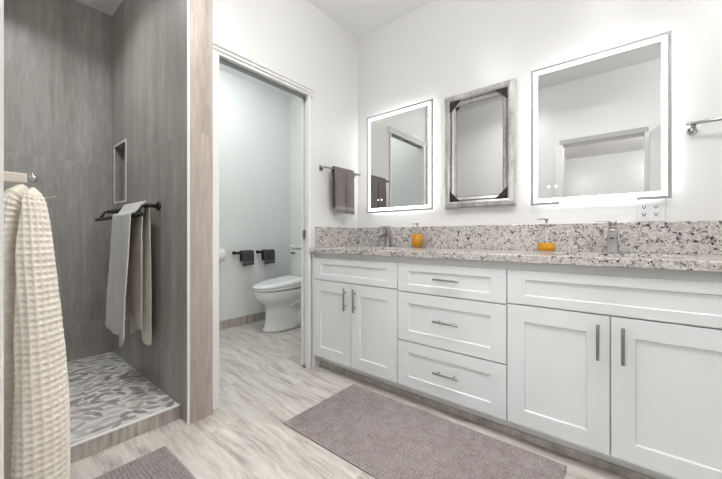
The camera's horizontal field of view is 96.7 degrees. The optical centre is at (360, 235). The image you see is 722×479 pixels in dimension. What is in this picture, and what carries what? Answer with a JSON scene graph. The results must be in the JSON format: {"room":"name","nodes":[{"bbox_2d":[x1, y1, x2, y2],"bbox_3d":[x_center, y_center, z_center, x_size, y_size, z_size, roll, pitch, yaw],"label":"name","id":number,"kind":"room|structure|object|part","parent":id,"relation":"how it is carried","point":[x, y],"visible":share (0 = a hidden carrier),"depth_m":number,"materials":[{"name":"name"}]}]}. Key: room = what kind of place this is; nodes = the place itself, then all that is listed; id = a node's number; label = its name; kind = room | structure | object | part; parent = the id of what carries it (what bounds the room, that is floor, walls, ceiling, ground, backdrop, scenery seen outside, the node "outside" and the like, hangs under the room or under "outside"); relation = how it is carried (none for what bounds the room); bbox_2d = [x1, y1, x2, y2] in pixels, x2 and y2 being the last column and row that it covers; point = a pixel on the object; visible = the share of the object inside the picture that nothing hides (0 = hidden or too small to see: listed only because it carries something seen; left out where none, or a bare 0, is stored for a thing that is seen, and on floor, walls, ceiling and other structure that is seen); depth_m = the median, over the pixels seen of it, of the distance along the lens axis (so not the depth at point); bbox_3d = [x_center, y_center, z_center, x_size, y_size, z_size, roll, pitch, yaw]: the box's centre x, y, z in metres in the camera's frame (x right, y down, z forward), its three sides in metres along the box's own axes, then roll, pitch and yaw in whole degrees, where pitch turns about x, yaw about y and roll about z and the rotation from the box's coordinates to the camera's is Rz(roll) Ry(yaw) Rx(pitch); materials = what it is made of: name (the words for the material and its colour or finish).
{"room":"bathroom","nodes":[
{"label":"bathroom","id":0,"kind":"room"},
{"bbox_2d":[4,0,111,361],"bbox_3d":[-2.308,-0.385,2.289,0.100,2.770,0.842,0,0,39],"label":"wall","id":1,"kind":"structure","parent":0,"point":[58,53],"depth_m":2.38,"materials":[{"name":"tile"}]},
{"bbox_2d":[67,352,177,444],"bbox_3d":[-1.741,0.965,1.893,1.280,0.070,0.742,0,0,39],"label":"floor","id":2,"kind":"structure","parent":0,"point":[106,393],"depth_m":1.86,"materials":[{"name":"grey stone"}]},
{"bbox_2d":[112,0,212,423],"bbox_3d":[-1.456,-0.385,2.224,1.505,2.770,0.130,0,0,39],"label":"wall partition","id":3,"kind":"structure","parent":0,"point":[149,37],"depth_m":1.86,"materials":[{"name":"tile"}]},
{"bbox_2d":[114,139,125,203],"bbox_3d":[-1.842,-0.482,2.450,0.308,0.463,0.004,0,0,39],"label":"niche","id":4,"kind":"object","parent":3,"relation":"attached to","point":[124,140],"visible":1,"depth_m":2.43,"materials":[{"name":"tile"}]},
{"bbox_2d":[95,202,160,220],"bbox_3d":[-1.569,-0.159,2.144,0.970,0.098,0.134,0,0,39],"label":"double towel bar","id":5,"kind":"object","parent":3,"relation":"attached to","point":[157,205],"visible":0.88,"depth_m":1.94,"materials":[{"name":"black metal"}]},
{"bbox_3d":[-1.604,-0.122,2.101,0.970,0.024,0.024,0,0,39],"label":"rod","id":6,"kind":"part","parent":5,"relation":"part of","materials":[{"name":"black metal"}]},
{"bbox_2d":[105,201,145,346],"bbox_3d":[-1.459,0.223,1.986,0.373,0.870,0.122,0,0,39],"label":"bath towel","id":7,"kind":"object","parent":5,"relation":"hanging from","point":[121,221],"visible":1,"depth_m":1.98,"materials":[{"name":"white fabric"}]},
{"bbox_3d":[-1.588,-0.182,2.169,0.850,0.024,0.024,0,0,39],"label":"rod","id":8,"kind":"part","parent":5,"relation":"part of","materials":[{"name":"black metal"}]},
{"bbox_2d":[125,202,151,344],"bbox_3d":[-1.414,0.234,2.034,0.330,0.872,0.066,0,0,39],"label":"bath towel","id":9,"kind":"object","parent":5,"relation":"hanging from","point":[138,305],"visible":0.79,"depth_m":1.97,"materials":[{"name":"beige fabric"}]},
{"bbox_2d":[187,0,189,425],"bbox_3d":[-0.915,-0.385,1.699,0.009,2.769,0.012,0,0,39],"label":"trim","id":10,"kind":"structure","parent":3,"relation":"attached to","point":[188,1],"depth_m":1.70,"materials":[{"name":"paint"}]},
{"bbox_2d":[213,52,218,409],"bbox_3d":[-0.875,-0.031,1.881,0.088,2.062,0.048,0,0,39],"label":"trim","id":11,"kind":"structure","parent":3,"relation":"attached to","point":[215,55],"depth_m":1.85,"materials":[{"name":"paint"}]},
{"bbox_2d":[219,70,289,320],"bbox_3d":[-1.478,-0.385,3.541,0.120,2.770,1.888,0,0,39],"label":"wall","id":12,"kind":"structure","parent":0,"point":[254,120],"depth_m":3.70,"materials":[{"name":"paint"}]},
{"bbox_2d":[219,249,225,261],"bbox_3d":[-1.498,0.200,3.307,0.143,0.138,0.171,0,0,39],"label":"toilet paper","id":13,"kind":"object","parent":12,"relation":"attached to","point":[222,254],"visible":0.38,"depth_m":3.30,"materials":[{"name":"white paper"}]},
{"bbox_2d":[219,312,264,329],"bbox_3d":[-1.465,0.953,3.453,0.011,0.095,1.768,0,0,39],"label":"baseboard","id":14,"kind":"structure","parent":12,"relation":"attached to","point":[242,320],"depth_m":3.60,"materials":[{"name":"tile"}]},
{"bbox_3d":[-1.321,0.186,3.573,0.081,0.040,0.210,0,0,39],"label":"towel holder","id":15,"kind":"object","parent":12,"relation":"attached to","visible":0},
{"bbox_2d":[240,250,253,265],"bbox_3d":[-1.273,0.244,3.586,0.074,0.172,0.150,0,0,39],"label":"hand towel","id":16,"kind":"object","parent":15,"relation":"hanging from","point":[247,256],"visible":1,"depth_m":3.56,"materials":[{"name":"grey fabric"}]},
{"bbox_3d":[-1.133,0.186,3.804,0.081,0.040,0.215,0,0,39],"label":"towel holder","id":17,"kind":"object","parent":12,"relation":"attached to","visible":0},
{"bbox_2d":[261,249,274,263],"bbox_3d":[-1.098,0.244,3.802,0.074,0.172,0.155,0,0,39],"label":"hand towel","id":18,"kind":"object","parent":17,"relation":"hanging from","point":[268,256],"visible":0.97,"depth_m":3.77,"materials":[{"name":"grey fabric"}]},
{"bbox_2d":[76,0,432,98],"bbox_3d":[-1.048,-1.820,-0.179,5.800,0.100,7.400,0,0,39],"label":"ceiling","id":19,"kind":"structure","parent":0,"point":[359,18],"depth_m":2.54,"materials":[{"name":"paint"}]},
{"bbox_2d":[213,0,357,366],"bbox_3d":[-0.308,-0.385,2.591,0.074,2.770,1.888,0,0,39],"label":"wall","id":20,"kind":"structure","parent":0,"point":[294,39],"depth_m":2.48,"materials":[{"name":"paint"}]},
{"bbox_2d":[219,58,305,97],"bbox_3d":[-0.650,-1.056,2.174,0.034,0.012,0.690,0,0,39],"label":"door track","id":21,"kind":"object","parent":20,"relation":"attached to","point":[222,61],"visible":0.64,"depth_m":2.13,"materials":[{"name":"white metal"}]},
{"bbox_2d":[213,42,314,96],"bbox_3d":[-0.609,-1.082,2.135,0.034,0.048,0.785,0,0,39],"label":"trim","id":22,"kind":"structure","parent":20,"relation":"attached to","point":[224,52],"depth_m":2.08,"materials":[{"name":"paint"}]},
{"bbox_2d":[302,101,305,367],"bbox_3d":[-0.253,-0.015,2.662,0.038,2.030,0.587,0,0,39],"label":"door","id":23,"kind":"structure","parent":20,"relation":"in","point":[303,231],"depth_m":2.45,"materials":[{"name":"paint"}]},
{"bbox_3d":[-0.431,-0.015,2.443,0.032,0.060,0.023,0,0,39],"label":"edge pull","id":24,"kind":"part","parent":23,"relation":"part of","materials":[{"name":"silver metal"}]},
{"bbox_2d":[301,95,310,368],"bbox_3d":[-0.419,-0.030,2.445,0.086,2.060,0.023,0,0,39],"label":"door frame","id":25,"kind":"structure","parent":20,"relation":"attached to","point":[308,97],"depth_m":2.42,"materials":[{"name":"paint"}]},
{"bbox_2d":[315,227,357,246],"bbox_3d":[-0.184,0.008,2.668,0.020,0.160,0.519,0,0,39],"label":"backsplash","id":26,"kind":"structure","parent":20,"relation":"attached to","point":[324,236],"depth_m":2.62,"materials":[{"name":"stone"}]},
{"bbox_2d":[319,165,360,177],"bbox_3d":[-0.164,-0.533,2.651,0.072,0.042,0.429,0,0,39],"label":"towel bar","id":27,"kind":"object","parent":20,"relation":"attached to","point":[321,167],"visible":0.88,"depth_m":2.51,"materials":[{"name":"silver metal"}]},
{"bbox_2d":[331,166,353,214],"bbox_3d":[-0.144,-0.367,2.624,0.060,0.376,0.238,0,0,39],"label":"hand towel","id":28,"kind":"object","parent":27,"relation":"hanging from","point":[342,179],"visible":1,"depth_m":2.59,"materials":[{"name":"grey fabric"}]},
{"bbox_3d":[-0.142,-0.533,2.633,0.016,0.016,0.423,0,0,39],"label":"rod","id":29,"kind":"part","parent":27,"relation":"part of","materials":[{"name":"silver metal"}]},
{"bbox_2d":[320,361,655,478],"bbox_3d":[0.529,0.983,1.798,2.164,0.034,0.010,0,0,39],"label":"baseboard","id":30,"kind":"structure","parent":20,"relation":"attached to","point":[603,464],"depth_m":1.62,"materials":[{"name":"wood"}]},
{"bbox_2d":[290,96,300,274],"bbox_3d":[-0.327,-0.385,3.744,1.410,2.770,0.120,0,0,39],"label":"wall","id":31,"kind":"structure","parent":0,"point":[295,103],"depth_m":4.08,"materials":[{"name":"paint"}]},
{"bbox_2d":[70,320,629,478],"bbox_3d":[-1.048,1.050,-0.179,5.800,0.100,7.400,0,0,39],"label":"floor","id":32,"kind":"structure","parent":0,"point":[264,384],"depth_m":1.67,"materials":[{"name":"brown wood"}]},
{"bbox_2d":[70,406,179,462],"bbox_3d":[-1.235,0.965,1.482,0.025,0.070,0.742,0,0,39],"label":"curb","id":33,"kind":"object","parent":32,"relation":"on","point":[83,450],"visible":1,"depth_m":1.56,"materials":[{"name":"tile"}]},
{"bbox_2d":[71,403,180,446],"bbox_3d":[-1.229,0.926,1.477,0.016,0.008,0.742,0,0,39],"label":"trim","id":34,"kind":"structure","parent":33,"relation":"attached to","point":[179,404],"depth_m":1.56,"materials":[{"name":"paint"}]},
{"bbox_2d":[94,446,195,478],"bbox_3d":[-0.864,0.990,1.125,0.600,0.019,0.535,0,0,39],"label":"bath mat","id":35,"kind":"object","parent":32,"relation":"on","point":[161,463],"visible":1,"depth_m":1.36,"materials":[{"name":"grey fabric"}]},
{"bbox_2d":[252,245,300,332],"bbox_3d":[-0.831,0.553,3.552,0.430,0.892,0.794,0,0,39],"label":"toilet","id":36,"kind":"object","parent":32,"relation":"on","point":[280,296],"visible":0.77,"depth_m":3.38,"materials":[{"name":"ceramic"}]},
{"bbox_3d":[-0.896,0.539,3.472,0.392,0.049,0.579,0,0,39],"label":"seat","id":37,"kind":"part","parent":36,"relation":"part of","materials":[{"name":"plastic"}]},
{"bbox_3d":[-0.895,0.498,3.473,0.396,0.085,0.590,0,0,39],"label":"lid","id":38,"kind":"part","parent":36,"relation":"part of","materials":[{"name":"ceramic"}]},
{"bbox_3d":[-0.638,0.126,3.789,0.430,0.038,0.184,0,0,39],"label":"tank lid","id":39,"kind":"part","parent":36,"relation":"part of","materials":[{"name":"ceramic"}]},
{"bbox_3d":[-0.635,0.355,3.793,0.409,0.421,0.166,0,0,39],"label":"tank","id":40,"kind":"part","parent":36,"relation":"part of","materials":[{"name":"ceramic"}]},
{"bbox_2d":[312,253,404,389],"bbox_3d":[0.087,0.562,2.396,0.770,0.875,0.594,0,0,39],"label":"base cabinet","id":41,"kind":"object","parent":32,"relation":"on","point":[355,297],"visible":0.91,"depth_m":2.15,"materials":[{"name":"paint"}]},
{"bbox_3d":[-0.209,0.612,2.312,0.372,0.568,0.019,0,0,39],"label":"door","id":42,"kind":"part","parent":41,"relation":"part of","materials":[{"name":"paint"}]},
{"bbox_3d":[-0.113,0.435,2.198,0.012,0.155,0.035,0,0,39],"label":"handle","id":43,"kind":"part","parent":41,"relation":"part of","materials":[{"name":"silver metal"}]},
{"bbox_3d":[-0.048,0.435,2.145,0.012,0.155,0.035,0,0,39],"label":"handle","id":44,"kind":"part","parent":41,"relation":"part of","materials":[{"name":"silver metal"}]},
{"bbox_3d":[0.082,0.612,2.075,0.370,0.568,0.019,0,0,39],"label":"door","id":45,"kind":"part","parent":41,"relation":"part of","materials":[{"name":"paint"}]},
{"bbox_2d":[283,384,566,478],"bbox_3d":[0.238,0.990,1.549,1.215,0.019,0.576,0,0,39],"label":"bath mat","id":46,"kind":"object","parent":32,"relation":"on","point":[384,437],"visible":1,"depth_m":1.52,"materials":[{"name":"grey fabric"}]},
{"bbox_2d":[398,257,510,426],"bbox_3d":[0.629,0.562,1.956,0.625,0.875,0.594,0,0,39],"label":"base cabinet","id":47,"kind":"object","parent":32,"relation":"on","point":[452,313],"visible":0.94,"depth_m":1.72,"materials":[{"name":"paint"}]},
{"bbox_3d":[0.457,0.756,1.735,0.145,0.012,0.035,0,0,39],"label":"handle","id":48,"kind":"part","parent":47,"relation":"part of","materials":[{"name":"silver metal"}]},
{"bbox_3d":[0.457,0.473,1.735,0.145,0.012,0.035,0,0,39],"label":"handle","id":49,"kind":"part","parent":47,"relation":"part of","materials":[{"name":"silver metal"}]},
{"bbox_3d":[0.457,0.240,1.735,0.145,0.012,0.035,0,0,39],"label":"handle","id":50,"kind":"part","parent":47,"relation":"part of","materials":[{"name":"silver metal"}]},
{"bbox_3d":[0.470,0.762,1.760,0.621,0.267,0.019,0,0,39],"label":"drawer","id":51,"kind":"part","parent":47,"relation":"part of","materials":[{"name":"paint"}]},
{"bbox_3d":[0.470,0.479,1.760,0.621,0.287,0.019,0,0,39],"label":"drawer","id":52,"kind":"part","parent":47,"relation":"part of","materials":[{"name":"paint"}]},
{"bbox_3d":[0.470,0.246,1.760,0.621,0.168,0.019,0,0,39],"label":"drawer","id":53,"kind":"part","parent":47,"relation":"part of","materials":[{"name":"paint"}]},
{"bbox_2d":[507,262,721,478],"bbox_3d":[1.179,0.562,1.508,0.792,0.875,0.594,0,0,39],"label":"base cabinet","id":54,"kind":"object","parent":32,"relation":"on","point":[620,366],"visible":0.95,"depth_m":1.29,"materials":[{"name":"paint"}]},
{"bbox_2d":[309,246,721,271],"bbox_3d":[0.653,0.106,1.945,2.230,0.036,0.586,0,0,39],"label":"countertop","id":55,"kind":"structure","parent":54,"relation":"on","point":[688,262],"depth_m":1.53,"materials":[{"name":"stone"}]},
{"bbox_2d":[377,226,391,246],"bbox_3d":[0.166,0.004,2.521,0.098,0.168,0.142,0,0,39],"label":"faucet","id":56,"kind":"object","parent":55,"relation":"on","point":[387,235],"visible":0.98,"depth_m":2.52,"materials":[{"name":"silver metal"}]},
{"bbox_3d":[0.169,-0.011,2.491,0.037,0.038,0.100,0,0,39],"label":"spout","id":57,"kind":"part","parent":56,"relation":"part of","materials":[{"name":"silver metal"}]},
{"bbox_3d":[0.190,-0.057,2.558,0.088,0.045,0.035,0,0,39],"label":"lever","id":58,"kind":"part","parent":56,"relation":"part of","materials":[{"name":"silver metal"}]},
{"bbox_2d":[412,223,422,246],"bbox_3d":[0.418,-0.005,2.383,0.089,0.185,0.088,0,0,39],"label":"soap dispenser","id":59,"kind":"object","parent":55,"relation":"on","point":[417,239],"visible":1,"depth_m":2.35,"materials":[{"name":"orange glass"}]},
{"bbox_2d":[537,218,554,252],"bbox_3d":[0.987,-0.005,1.710,0.089,0.185,0.088,0,0,39],"label":"soap dispenser","id":60,"kind":"object","parent":55,"relation":"on","point":[546,246],"visible":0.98,"depth_m":1.69,"materials":[{"name":"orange glass"}]},
{"bbox_2d":[596,220,618,252],"bbox_3d":[1.255,0.004,1.636,0.098,0.168,0.142,0,0,39],"label":"faucet","id":61,"kind":"object","parent":55,"relation":"on","point":[612,237],"visible":1,"depth_m":1.64,"materials":[{"name":"silver metal"}]},
{"bbox_3d":[1.279,-0.057,1.673,0.088,0.045,0.035,0,0,39],"label":"lever","id":62,"kind":"part","parent":61,"relation":"part of","materials":[{"name":"silver metal"}]},
{"bbox_3d":[1.258,-0.011,1.607,0.037,0.038,0.100,0,0,39],"label":"spout","id":63,"kind":"part","parent":61,"relation":"part of","materials":[{"name":"silver metal"}]},
{"bbox_3d":[0.867,0.612,1.438,0.392,0.568,0.019,0,0,39],"label":"door","id":64,"kind":"part","parent":54,"relation":"part of","materials":[{"name":"paint"}]},
{"bbox_3d":[0.972,0.435,1.317,0.012,0.145,0.035,0,0,39],"label":"handle","id":65,"kind":"part","parent":54,"relation":"part of","materials":[{"name":"silver metal"}]},
{"bbox_3d":[1.034,0.435,1.266,0.012,0.145,0.035,0,0,39],"label":"handle","id":66,"kind":"part","parent":54,"relation":"part of","materials":[{"name":"silver metal"}]},
{"bbox_3d":[1.174,0.612,1.188,0.392,0.568,0.019,0,0,39],"label":"door","id":67,"kind":"part","parent":54,"relation":"part of","materials":[{"name":"paint"}]},
{"bbox_2d":[358,0,721,227],"bbox_3d":[1.121,-0.385,2.021,3.010,2.770,0.120,0,0,39],"label":"wall","id":68,"kind":"structure","parent":0,"point":[438,50],"depth_m":2.01,"materials":[{"name":"paint"}]},
{"bbox_2d":[367,99,432,212],"bbox_3d":[0.302,-0.607,2.584,0.619,0.822,0.036,0,0,39],"label":"mirror","id":69,"kind":"object","parent":68,"relation":"attached to","point":[399,141],"visible":1,"depth_m":2.55,"materials":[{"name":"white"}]},
{"bbox_2d":[444,78,516,208],"bbox_3d":[0.792,-0.595,2.174,0.472,0.794,0.053,0,0,39],"label":"framed mirror","id":70,"kind":"object","parent":68,"relation":"attached to","point":[480,125],"visible":1,"depth_m":2.17,"materials":[{"name":"silver metal"}]},
{"bbox_3d":[0.798,-0.595,2.181,0.372,0.694,0.033,0,0,39],"label":"frame","id":71,"kind":"part","parent":70,"relation":"part of","materials":[{"name":"silver metal"}]},
{"bbox_3d":[0.804,-0.595,2.188,0.311,0.633,0.013,0,0,39],"label":"glass","id":72,"kind":"part","parent":70,"relation":"part of","materials":[{"name":"mirror"}]},
{"bbox_2d":[358,220,721,254],"bbox_3d":[0.839,0.008,2.157,2.208,0.160,0.021,0,0,39],"label":"backsplash","id":73,"kind":"structure","parent":68,"relation":"attached to","point":[669,237],"depth_m":1.84,"materials":[{"name":"stone"}]},
{"bbox_2d":[531,30,671,205],"bbox_3d":[1.291,-0.597,1.780,0.623,0.823,0.038,0,0,39],"label":"mirror","id":74,"kind":"object","parent":68,"relation":"attached to","point":[601,121],"visible":1,"depth_m":1.74,"materials":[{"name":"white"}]},
{"bbox_2d":[635,199,664,221],"bbox_3d":[1.481,-0.131,1.645,0.114,0.114,0.009,0,0,39],"label":"outlet","id":75,"kind":"object","parent":68,"relation":"attached to","point":[650,210],"visible":0.98,"depth_m":1.64,"materials":[{"name":"white plastic"}]},
{"bbox_2d":[640,204,647,216],"bbox_3d":[1.461,-0.131,1.657,0.033,0.068,0.002,0,0,39],"label":"receptacle","id":76,"kind":"object","parent":75,"relation":"attached to","point":[643,207],"depth_m":1.66,"materials":[{"name":"white plastic"}]},
{"bbox_2d":[652,203,660,216],"bbox_3d":[1.497,-0.131,1.628,0.033,0.068,0.002,0,0,39],"label":"receptacle","id":77,"kind":"object","parent":75,"relation":"attached to","point":[656,207],"depth_m":1.63,"materials":[{"name":"white plastic"}]},
{"bbox_2d":[686,117,721,135],"bbox_3d":[1.800,-0.512,1.344,0.628,0.051,0.072,0,0,39],"label":"towel bar","id":78,"kind":"object","parent":68,"relation":"attached to","point":[692,130],"visible":1,"depth_m":1.50,"materials":[{"name":"silver metal"}]},
{"bbox_3d":[1.578,-0.509,1.526,0.038,0.046,0.070,0,0,39],"label":"post","id":79,"kind":"part","parent":78,"relation":"part of","materials":[{"name":"silver metal"}]},
{"bbox_3d":[1.781,-0.529,1.323,0.624,0.016,0.016,0,0,39],"label":"rod","id":80,"kind":"part","parent":78,"relation":"part of","materials":[{"name":"silver metal"}]},
{"bbox_3d":[-0.347,-0.385,0.192,2.980,2.770,0.140,0,0,39],"label":"wall","id":81,"kind":"structure","parent":0,"visible":0},
{"bbox_2d":[0,0,3,478],"bbox_3d":[-0.128,-0.025,0.120,0.850,2.050,0.026,0,0,39],"label":"door frame","id":82,"kind":"structure","parent":81,"relation":"attached to","point":[1,1],"depth_m":0.35,"materials":[{"name":"paint"}]},
{"bbox_2d":[4,171,55,197],"bbox_3d":[-1.013,-0.159,0.945,0.118,0.072,0.187,0,0,39],"label":"robe hook","id":83,"kind":"object","parent":81,"relation":"attached to","point":[14,177],"visible":0.94,"depth_m":0.92,"materials":[{"name":"beige metal"}]},
{"bbox_3d":[-1.008,-0.165,0.892,0.044,0.060,0.111,0,0,39],"label":"arm","id":84,"kind":"part","parent":83,"relation":"part of","materials":[{"name":"beige metal"}]},
{"bbox_3d":[-0.966,-0.169,0.944,0.025,0.025,0.025,0,0,39],"label":"knob","id":85,"kind":"part","parent":83,"relation":"part of","materials":[{"name":"silver metal"}]},
{"bbox_2d":[4,184,70,478],"bbox_3d":[-0.955,0.346,0.924,0.180,0.988,0.175,0,0,39],"label":"waffle towel","id":86,"kind":"object","parent":83,"relation":"hanging from","point":[37,434],"visible":0.98,"depth_m":0.89,"materials":[{"name":"beige fabric"}]}
]}

